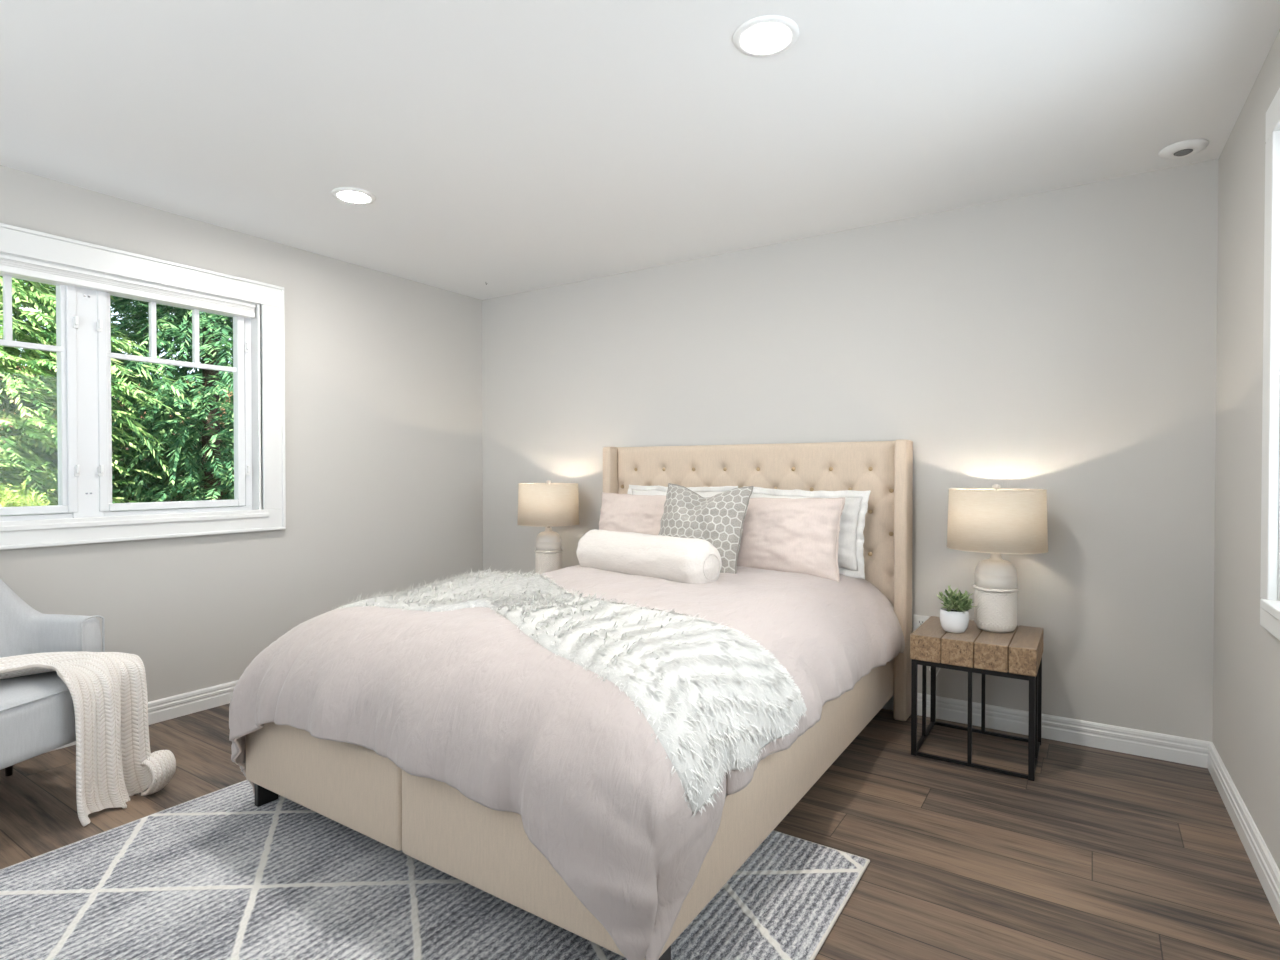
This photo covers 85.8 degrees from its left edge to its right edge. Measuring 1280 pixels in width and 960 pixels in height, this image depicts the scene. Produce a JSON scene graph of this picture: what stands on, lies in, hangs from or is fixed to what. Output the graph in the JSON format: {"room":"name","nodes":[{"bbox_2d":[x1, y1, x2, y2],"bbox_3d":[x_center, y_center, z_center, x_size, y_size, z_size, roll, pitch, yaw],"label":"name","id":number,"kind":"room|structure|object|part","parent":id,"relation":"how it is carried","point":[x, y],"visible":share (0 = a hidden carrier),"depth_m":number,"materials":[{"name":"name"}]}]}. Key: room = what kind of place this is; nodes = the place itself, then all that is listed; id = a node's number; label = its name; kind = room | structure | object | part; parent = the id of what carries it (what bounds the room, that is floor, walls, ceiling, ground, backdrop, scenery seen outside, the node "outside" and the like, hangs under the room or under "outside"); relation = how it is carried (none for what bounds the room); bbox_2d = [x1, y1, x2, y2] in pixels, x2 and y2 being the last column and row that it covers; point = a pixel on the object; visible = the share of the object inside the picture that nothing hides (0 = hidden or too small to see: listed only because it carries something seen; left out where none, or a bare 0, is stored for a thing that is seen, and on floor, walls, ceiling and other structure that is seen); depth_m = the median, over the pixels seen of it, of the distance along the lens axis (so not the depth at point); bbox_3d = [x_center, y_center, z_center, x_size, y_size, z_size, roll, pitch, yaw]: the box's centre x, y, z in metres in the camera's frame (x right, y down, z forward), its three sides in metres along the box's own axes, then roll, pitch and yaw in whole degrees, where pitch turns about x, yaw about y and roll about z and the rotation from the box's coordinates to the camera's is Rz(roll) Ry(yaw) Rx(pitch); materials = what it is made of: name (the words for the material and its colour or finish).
{"room":"bedroom","nodes":[
{"label":"bedroom","id":0,"kind":"room"},
{"bbox_2d":[0,165,482,701],"bbox_3d":[-2.839,-0.059,2.636,0.160,2.452,5.890,0,1,33],"label":"wall","id":1,"kind":"structure","parent":0,"point":[384,461],"depth_m":3.94,"materials":[{"name":"grey paint"}]},
{"bbox_2d":[0,223,285,549],"bbox_3d":[-2.502,-0.384,3.119,0.188,1.330,1.726,0,1,33],"label":"window","id":2,"kind":"structure","parent":1,"relation":"in","point":[85,512],"depth_m":3.19,"materials":[{"name":"white paint"}]},
{"bbox_3d":[-2.714,-0.369,2.823,0.049,1.036,0.650,0,1,33],"label":"sash","id":3,"kind":"part","parent":2,"relation":"part of","materials":[{"name":"white plastic"}]},
{"bbox_2d":[0,253,255,317],"bbox_3d":[-2.473,-0.902,3.095,0.052,0.082,1.448,0,1,33],"label":"window blind","id":4,"kind":"object","parent":2,"relation":"attached to","point":[9,265],"visible":0.97,"depth_m":3.17,"materials":[{"name":"white plastic"}]},
{"bbox_3d":[-2.314,-0.377,3.431,0.049,1.036,0.650,0,1,33],"label":"sash","id":5,"kind":"part","parent":2,"relation":"part of","materials":[{"name":"white plastic"}]},
{"bbox_2d":[48,680,238,751],"bbox_3d":[-2.738,1.114,2.644,0.016,0.105,5.790,0,1,33],"label":"baseboard","id":6,"kind":"structure","parent":1,"relation":"attached to","point":[164,709],"depth_m":3.40,"materials":[{"name":"white paint"}]},
{"bbox_2d":[0,0,1279,299],"bbox_3d":[-0.918,-1.345,1.418,4.610,0.150,6.030,0,1,33],"label":"ceiling","id":7,"kind":"structure","parent":0,"point":[510,147],"depth_m":2.38,"materials":[{"name":"white paint"}]},
{"bbox_2d":[331,187,375,204],"bbox_3d":[-1.298,-1.287,3.128,0.188,0.009,0.188,0,1,33],"label":"recessed light","id":8,"kind":"object","parent":7,"relation":"in","point":[351,195],"visible":1,"depth_m":3.11,"materials":[{"name":"white plastic"}]},
{"bbox_2d":[733,15,798,56],"bbox_3d":[0.362,-1.272,1.984,0.188,0.009,0.188,0,1,33],"label":"recessed light","id":9,"kind":"object","parent":7,"relation":"in","point":[766,36],"visible":1,"depth_m":1.97,"materials":[{"name":"white plastic"}]},
{"bbox_2d":[1158,139,1208,158],"bbox_3d":[2.105,-1.275,2.670,0.154,0.022,0.154,0,1,33],"label":"ceiling detector","id":10,"kind":"object","parent":7,"relation":"attached to","point":[1185,148],"visible":1,"depth_m":2.64,"materials":[{"name":"white plastic"}]},
{"bbox_2d":[0,703,1279,959],"bbox_3d":[-0.918,1.242,1.450,4.610,0.120,6.030,0,1,33],"label":"floor","id":11,"kind":"structure","parent":0,"point":[1105,854],"depth_m":2.27,"materials":[{"name":"brown wood"}]},
{"bbox_2d":[0,579,104,775],"bbox_3d":[-2.329,0.723,2.437,0.736,0.891,0.766,0,1,12],"label":"armchair","id":12,"kind":"object","parent":11,"relation":"on","point":[37,715],"visible":0.56,"depth_m":2.39,"materials":[{"name":"fabric"}]},
{"bbox_3d":[-2.491,1.038,2.719,0.038,0.254,0.038,0,1,12],"label":"leg","id":13,"kind":"part","parent":12,"relation":"part of","materials":[{"name":"brown wood"}]},
{"bbox_3d":[-2.258,0.808,2.423,0.585,0.223,0.572,0,1,12],"label":"seat","id":14,"kind":"part","parent":12,"relation":"part of","materials":[{"name":"fabric"}]},
{"bbox_3d":[-2.470,0.606,2.464,0.448,0.657,0.762,0,1,12],"label":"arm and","id":15,"kind":"part","parent":12,"relation":"part of","materials":[{"name":"fabric"}]},
{"bbox_2d":[0,651,175,826],"bbox_3d":[-2.157,0.889,2.459,0.838,0.573,0.538,0,1,-31],"label":"knitted throw","id":16,"kind":"object","parent":12,"relation":"on","point":[115,762],"visible":1,"depth_m":2.45,"materials":[{"name":"white fabric"}]},
{"bbox_2d":[0,780,869,959],"bbox_3d":[-1.045,1.176,1.413,2.160,0.013,3.089,0,1,33],"label":"area rug","id":17,"kind":"object","parent":11,"relation":"on","point":[216,875],"visible":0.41,"depth_m":1.91,"materials":[{"name":"grey fabric"}]},
{"bbox_2d":[245,440,912,959],"bbox_3d":[-0.046,0.487,2.917,1.801,1.352,2.315,0,1,33],"label":"upholstered bed","id":18,"kind":"object","parent":11,"relation":"on","point":[429,820],"visible":0.3,"depth_m":2.21,"materials":[{"name":"beige fabric"}]},
{"bbox_3d":[-1.339,1.096,2.470,0.024,0.118,0.075,0,1,33],"label":"leg","id":19,"kind":"part","parent":18,"relation":"part of","materials":[{"name":"black wood"}]},
{"bbox_3d":[-0.672,0.930,1.978,1.692,0.266,0.050,0,1,33],"label":"foot rail","id":20,"kind":"part","parent":18,"relation":"part of","materials":[{"name":"beige fabric"}]},
{"bbox_3d":[0.042,1.108,1.563,0.024,0.118,0.075,0,1,33],"label":"leg","id":21,"kind":"part","parent":18,"relation":"part of","materials":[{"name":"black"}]},
{"bbox_3d":[0.570,0.337,3.853,1.681,1.070,0.062,0,1,33],"label":"headboard panel","id":22,"kind":"part","parent":18,"relation":"part of","materials":[{"name":"beige fabric"}]},
{"bbox_3d":[0.616,0.924,2.443,0.050,0.266,2.180,0,1,33],"label":"rail","id":23,"kind":"part","parent":18,"relation":"part of","materials":[{"name":"beige fabric"}]},
{"bbox_3d":[-0.048,0.737,2.924,1.520,0.348,2.100,0,1,33],"label":"mattress","id":24,"kind":"object","parent":18,"relation":"on","visible":0},
{"bbox_2d":[229,565,904,959],"bbox_3d":[-0.095,0.782,2.846,1.842,0.709,2.311,0,1,33],"label":"duvet","id":25,"kind":"object","parent":24,"relation":"on","point":[466,700],"visible":0.62,"depth_m":1.87,"materials":[{"name":"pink fabric"}]},
{"bbox_2d":[326,566,806,817],"bbox_3d":[-0.448,0.576,2.333,1.890,0.459,0.788,0,1,33],"label":"throw blanket","id":26,"kind":"object","parent":25,"relation":"on","point":[698,683],"visible":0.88,"depth_m":1.95,"materials":[{"name":"fur"}]},
{"bbox_2d":[599,492,665,534],"bbox_3d":[0.013,0.273,3.840,0.666,0.396,0.202,1,1,37],"label":"pillow sham","id":27,"kind":"object","parent":25,"relation":"on","point":[642,514],"visible":0.34,"depth_m":3.82,"materials":[{"name":"pink fabric"}]},
{"bbox_2d":[577,529,721,583],"bbox_3d":[0.020,0.366,3.231,0.229,0.229,0.841,-1,1,-44],"label":"bolster pillow","id":28,"kind":"object","parent":25,"relation":"on","point":[676,559],"visible":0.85,"depth_m":3.06,"materials":[{"name":"white fabric"}]},
{"bbox_2d":[627,485,737,497],"bbox_3d":[0.213,0.247,3.915,0.718,0.433,0.184,0,1,33],"label":"bed pillow","id":29,"kind":"object","parent":25,"relation":"on","point":[705,492],"visible":0.11,"depth_m":3.96,"materials":[{"name":"white fabric"}]},
{"bbox_2d":[658,483,753,573],"bbox_3d":[0.292,0.247,3.409,0.505,0.457,0.237,1,1,41],"label":"throw pillow","id":30,"kind":"object","parent":25,"relation":"on","point":[718,519],"visible":0.67,"depth_m":3.31,"materials":[{"name":"fabric"}]},
{"bbox_2d":[737,497,844,581],"bbox_3d":[0.667,0.278,3.408,0.668,0.396,0.199,0,1,34],"label":"pillow sham","id":31,"kind":"object","parent":25,"relation":"on","point":[801,535],"visible":0.71,"depth_m":3.30,"materials":[{"name":"pink fabric"}]},
{"bbox_2d":[743,486,870,578],"bbox_3d":[0.818,0.255,3.509,0.664,0.438,0.208,1,1,40],"label":"bed pillow","id":32,"kind":"object","parent":25,"relation":"on","point":[852,520],"visible":0.29,"depth_m":3.35,"materials":[{"name":"white fabric"}]},
{"bbox_2d":[910,616,1043,780],"bbox_3d":[1.455,0.906,2.968,0.464,0.512,0.450,0,1,33],"label":"nightstand","id":33,"kind":"object","parent":11,"relation":"on","point":[1019,651],"visible":0.92,"depth_m":2.83,"materials":[{"name":"brown wood"}]},
{"bbox_3d":[1.160,0.959,2.913,0.021,0.407,0.021,0,1,33],"label":"leg","id":34,"kind":"part","parent":33,"relation":"part of","materials":[{"name":"black metal"}]},
{"bbox_3d":[1.389,0.955,3.262,0.021,0.407,0.021,0,1,33],"label":"leg","id":35,"kind":"part","parent":33,"relation":"part of","materials":[{"name":"black metal"}]},
{"bbox_2d":[936,585,975,632],"bbox_3d":[1.358,0.548,2.947,0.154,0.203,0.170,0,1,15],"label":"potted plant","id":36,"kind":"object","parent":33,"relation":"on","point":[954,613],"visible":1,"depth_m":2.92,"materials":[{"name":"white ceramic"}]},
{"bbox_3d":[1.348,0.602,2.957,0.115,0.094,0.115,0,1,33],"label":"pot","id":37,"kind":"part","parent":36,"relation":"part of","materials":[{"name":"white ceramic"}]},
{"bbox_3d":[1.455,0.765,2.966,0.450,0.020,0.434,0,1,33],"label":"rail","id":38,"kind":"part","parent":33,"relation":"part of","materials":[{"name":"black metal"}]},
{"bbox_3d":[1.455,1.153,2.971,0.448,0.012,0.432,0,1,33],"label":"rail","id":39,"kind":"part","parent":33,"relation":"part of","materials":[{"name":"black metal"}]},
{"bbox_2d":[946,484,1047,632],"bbox_3d":[1.542,0.333,2.985,0.391,0.631,0.391,0,1,11],"label":"table lamp","id":40,"kind":"object","parent":33,"relation":"on","point":[996,521],"visible":1,"depth_m":2.87,"materials":[{"name":"beige ceramic"}]},
{"bbox_3d":[1.542,0.169,2.983,0.389,0.255,0.389,0,1,33],"label":"lamp shade","id":41,"kind":"part","parent":40,"relation":"part of","materials":[{"name":"fabric"}]},
{"bbox_3d":[1.522,0.962,2.676,0.021,0.407,0.021,0,1,33],"label":"leg","id":42,"kind":"part","parent":33,"relation":"part of","materials":[{"name":"black metal"}]},
{"bbox_3d":[1.751,0.958,3.024,0.021,0.407,0.021,0,1,33],"label":"leg","id":43,"kind":"part","parent":33,"relation":"part of","materials":[{"name":"black metal"}]},
{"bbox_3d":[-0.626,0.889,4.335,0.464,0.512,0.450,0,1,33],"label":"nightstand","id":44,"kind":"object","parent":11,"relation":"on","visible":0},
{"bbox_2d":[517,480,578,574],"bbox_3d":[-0.581,0.316,4.380,0.391,0.631,0.391,0,1,11],"label":"table lamp","id":45,"kind":"object","parent":44,"relation":"on","point":[548,505],"visible":0.91,"depth_m":4.24,"materials":[{"name":"beige ceramic"}]},
{"bbox_3d":[-0.581,0.151,4.378,0.389,0.255,0.389,0,1,33],"label":"lamp shade","id":46,"kind":"part","parent":45,"relation":"part of","materials":[{"name":"fabric"}]},
{"bbox_2d":[482,159,1218,741],"bbox_3d":[0.696,-0.075,3.927,4.650,2.452,0.150,0,1,33],"label":"wall","id":47,"kind":"structure","parent":0,"point":[1061,342],"depth_m":3.24,"materials":[{"name":"grey paint"}]},
{"bbox_2d":[913,614,928,631],"bbox_3d":[1.383,0.726,3.390,0.074,0.120,0.009,0,1,33],"label":"wall outlet","id":48,"kind":"object","parent":47,"relation":"attached to","point":[918,620],"visible":0.43,"depth_m":3.40,"materials":[{"name":"white plastic"}]},
{"bbox_2d":[918,619,924,624],"bbox_3d":[1.382,0.701,3.388,0.032,0.028,0.004,0,1,33],"label":"socket","id":49,"kind":"object","parent":48,"relation":"attached to","point":[920,621],"depth_m":3.39,"materials":[{"name":"white plastic"}]},
{"bbox_2d":[882,693,1210,767],"bbox_3d":[0.576,1.098,3.921,4.153,0.105,0.016,0,1,33],"label":"baseboard","id":50,"kind":"structure","parent":47,"relation":"attached to","point":[1194,752],"depth_m":3.02,"materials":[{"name":"white paint"}]},
{"bbox_2d":[1213,30,1279,869],"bbox_3d":[0.822,-0.029,0.234,0.160,2.452,5.890,0,1,32],"label":"wall","id":51,"kind":"structure","parent":0,"point":[1246,656],"depth_m":2.32,"materials":[{"name":"grey paint"}]},
{"bbox_2d":[1208,742,1279,923],"bbox_3d":[0.773,1.143,0.338,0.016,0.105,5.792,0,1,32],"label":"baseboard","id":52,"kind":"structure","parent":51,"relation":"attached to","point":[1267,871],"depth_m":2.17,"materials":[{"name":"white paint"}]},
{"bbox_2d":[1260,88,1279,640],"bbox_3d":[1.431,-0.311,1.292,0.134,1.490,1.615,0,1,32],"label":"window","id":53,"kind":"structure","parent":51,"relation":"in","point":[1269,605],"depth_m":1.93,"materials":[{"name":"white paint"}]},
{"bbox_3d":[1.414,0.359,1.311,0.094,0.026,1.475,0,1,32],"label":"sill","id":54,"kind":"part","parent":53,"relation":"part of","materials":[{"name":"white paint"}]},
{"label":"outside","id":55,"kind":"structure","parent":0,"visible":0},
{"bbox_2d":[0,366,232,502],"bbox_3d":[-8.658,-0.837,12.856,19.400,4.454,28.000,0,1,33],"label":"ground","id":56,"kind":"structure","parent":55,"point":[18,366],"depth_m":12.72,"materials":[{"name":"green plant"}]},
{"bbox_2d":[0,479,53,506],"bbox_3d":[-4.137,0.733,4.468,1.593,1.530,1.598,0,1,-12],"label":"shrub","id":57,"kind":"object","parent":56,"relation":"on","point":[5,497],"visible":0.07,"depth_m":4.43,"materials":[{"name":"green plant"}]},
{"bbox_2d":[0,276,202,505],"bbox_3d":[-5.691,-1.724,5.631,3.667,6.611,3.494,0,1,17],"label":"cedar tree","id":58,"kind":"object","parent":56,"relation":"on","point":[41,292],"visible":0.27,"depth_m":5.85,"materials":[{"name":"green plant"}]},
{"bbox_2d":[0,279,232,502],"bbox_3d":[-7.949,-3.897,8.318,5.723,10.660,6.045,0,1,-32],"label":"cedar tree","id":59,"kind":"object","parent":56,"relation":"on","point":[113,297],"visible":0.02,"depth_m":8.88,"materials":[{"name":"green plant"}]},
{"bbox_2d":[3,297,233,502],"bbox_3d":[-4.699,-2.089,7.368,3.345,7.027,3.515,0,1,3],"label":"cedar tree","id":60,"kind":"object","parent":56,"relation":"on","point":[211,472],"visible":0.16,"depth_m":6.84,"materials":[{"name":"green plant"}]},
{"bbox_2d":[46,307,233,499],"bbox_3d":[-6.582,-4.321,11.909,6.263,10.463,5.751,0,1,12],"label":"cedar tree","id":61,"kind":"object","parent":56,"relation":"on","point":[189,369],"visible":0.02,"depth_m":10.52,"materials":[{"name":"green plant"}]},
{"bbox_2d":[221,340,233,499],"bbox_3d":[-4.293,-2.531,9.715,3.875,7.340,3.952,0,1,-9],"label":"cedar tree","id":62,"kind":"object","parent":56,"relation":"on","point":[228,340],"visible":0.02,"depth_m":8.68,"materials":[{"name":"green plant"}]}
]}

